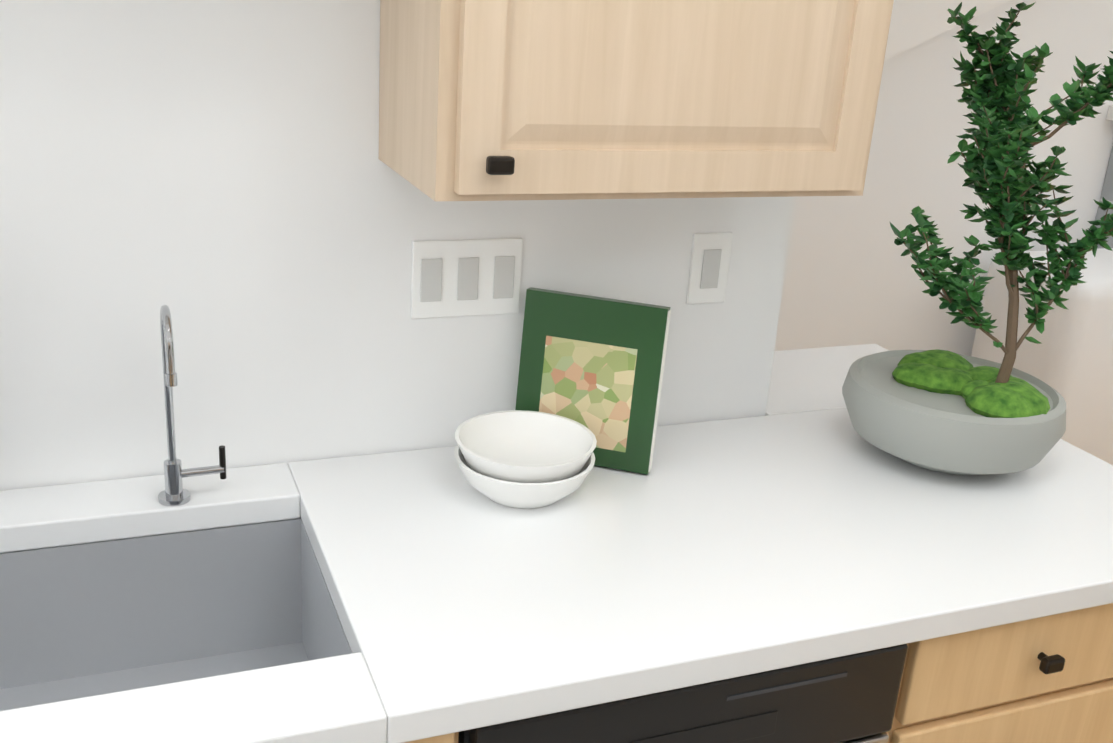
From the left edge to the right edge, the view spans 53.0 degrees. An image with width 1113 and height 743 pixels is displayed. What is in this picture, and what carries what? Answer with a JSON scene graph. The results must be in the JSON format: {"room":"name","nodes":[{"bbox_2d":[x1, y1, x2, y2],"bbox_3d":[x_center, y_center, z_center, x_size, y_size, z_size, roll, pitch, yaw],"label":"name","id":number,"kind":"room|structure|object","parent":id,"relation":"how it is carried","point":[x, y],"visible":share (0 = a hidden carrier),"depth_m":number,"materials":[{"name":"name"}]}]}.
{"room":"kitchen","nodes":[
{"label":"kitchen","id":0,"kind":"room"},
{"bbox_2d":[0,0,795,490],"bbox_3d":[-1.492,-0.067,1.293,4.055,2.400,0.120,-4,21,-22],"label":"wall","id":1,"kind":"structure","parent":0,"point":[236,196],"depth_m":1.63,"materials":[{"name":"white paint"}]},
{"bbox_2d":[411,238,522,318],"bbox_3d":[-0.141,-0.147,1.765,0.180,0.125,0.009,-4,21,-22],"label":"light switch","id":2,"kind":"object","parent":1,"relation":"attached to","point":[463,277],"depth_m":1.76,"materials":[{"name":"white plastic"}]},
{"bbox_2d":[379,0,893,200],"bbox_3d":[0.120,-0.639,1.501,0.644,0.760,0.322,-4,21,-22],"label":"upper cabinet","id":3,"kind":"object","parent":1,"relation":"attached to","point":[491,100],"visible":1,"depth_m":1.42,"materials":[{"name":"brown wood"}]},
{"bbox_2d":[686,232,732,303],"bbox_3d":[0.265,-0.178,1.926,0.075,0.125,0.009,-4,21,-22],"label":"light switch","id":4,"kind":"object","parent":1,"relation":"attached to","point":[710,256],"depth_m":1.92,"materials":[{"name":"white plastic"}]},
{"bbox_2d":[774,0,1112,355],"bbox_3d":[2.414,-0.871,4.261,6.400,2.400,0.100,-4,21,-22],"label":"wall","id":5,"kind":"structure","parent":0,"point":[851,277],"depth_m":3.81,"materials":[{"name":"white paint"}]},
{"bbox_2d":[884,0,1009,60],"bbox_3d":[2.136,-0.713,3.771,2.900,2.400,0.650,-4,21,-22],"label":"wall","id":6,"kind":"structure","parent":0,"point":[913,23],"depth_m":3.54,"materials":[{"name":"white paint"}]},
{"bbox_3d":[-0.907,1.538,0.526,4.550,0.024,2.987,-4,21,-22],"label":"floor","id":7,"kind":"structure","parent":0,"visible":0},
{"bbox_2d":[432,641,935,742],"bbox_3d":[0.036,0.674,1.787,0.645,0.872,0.642,-4,21,-22],"label":"dishwasher","id":8,"kind":"object","parent":7,"relation":"on","point":[878,698],"depth_m":1.43,"materials":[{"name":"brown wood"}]},
{"bbox_2d":[0,405,1112,742],"bbox_3d":[-0.859,0.315,1.257,3.950,0.040,0.661,-4,21,-22],"label":"countertop","id":9,"kind":"structure","parent":8,"relation":"on","point":[759,546],"depth_m":1.53,"materials":[{"name":"white stone"}]},
{"bbox_2d":[0,509,351,704],"bbox_3d":[-0.685,0.416,1.375,0.829,0.231,0.441,-4,21,-22],"label":"sink","id":10,"kind":"object","parent":9,"relation":"in","point":[81,612],"depth_m":1.62,"materials":[{"name":"grey metal"}]},
{"bbox_2d":[156,305,227,508],"bbox_3d":[-0.505,0.053,1.539,0.094,0.306,0.119,-4,21,-22],"label":"faucet","id":11,"kind":"object","parent":9,"relation":"on","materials":[{"name":"silver metal"}]},
{"bbox_2d":[454,410,596,508],"bbox_3d":[-0.049,0.141,1.697,0.214,0.090,0.214,-4,21,-22],"label":"bowls","id":12,"kind":"object","parent":9,"relation":"on","point":[523,459],"visible":1,"depth_m":1.71,"materials":[{"name":"white ceramic"}]},
{"bbox_2d":[515,287,670,474],"bbox_3d":[0.053,0.015,1.798,0.232,0.270,0.024,9,13,14],"label":"cookbook","id":13,"kind":"object","parent":9,"relation":"on","point":[594,365],"visible":0.79,"depth_m":1.78,"materials":[{"name":"green paper"}]},
{"bbox_2d":[842,2,1112,474],"bbox_3d":[0.703,-0.215,1.827,0.423,0.768,0.380,-4,21,-22],"label":"potted plant","id":14,"kind":"object","parent":9,"relation":"on","point":[943,411],"visible":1,"depth_m":1.78,"materials":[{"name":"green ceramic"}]},
{"bbox_2d":[916,609,1112,742],"bbox_3d":[0.561,0.635,1.996,0.488,0.872,0.642,-4,21,-22],"label":"base cabinet","id":15,"kind":"object","parent":7,"relation":"on","point":[1045,681],"depth_m":1.61,"materials":[{"name":"brown wood"}]},
{"bbox_3d":[3.558,0.571,4.101,15.800,0.050,8.200,-4,21,-22],"label":"floor","id":16,"kind":"structure","parent":0,"visible":0},
{"bbox_2d":[971,248,1112,464],"bbox_3d":[1.806,0.029,3.926,0.600,0.860,0.440,-4,21,-22],"label":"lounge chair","id":17,"kind":"object","parent":16,"relation":"on","point":[1069,359],"visible":0.35,"depth_m":3.65,"materials":[{"name":"white"}]},
{"bbox_2d":[1095,105,1112,248],"bbox_3d":[2.465,-0.342,4.370,1.120,1.340,0.100,-4,21,-22],"label":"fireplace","id":18,"kind":"object","parent":16,"relation":"on","point":[1107,192],"visible":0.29,"depth_m":4.08,"materials":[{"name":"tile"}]}
]}

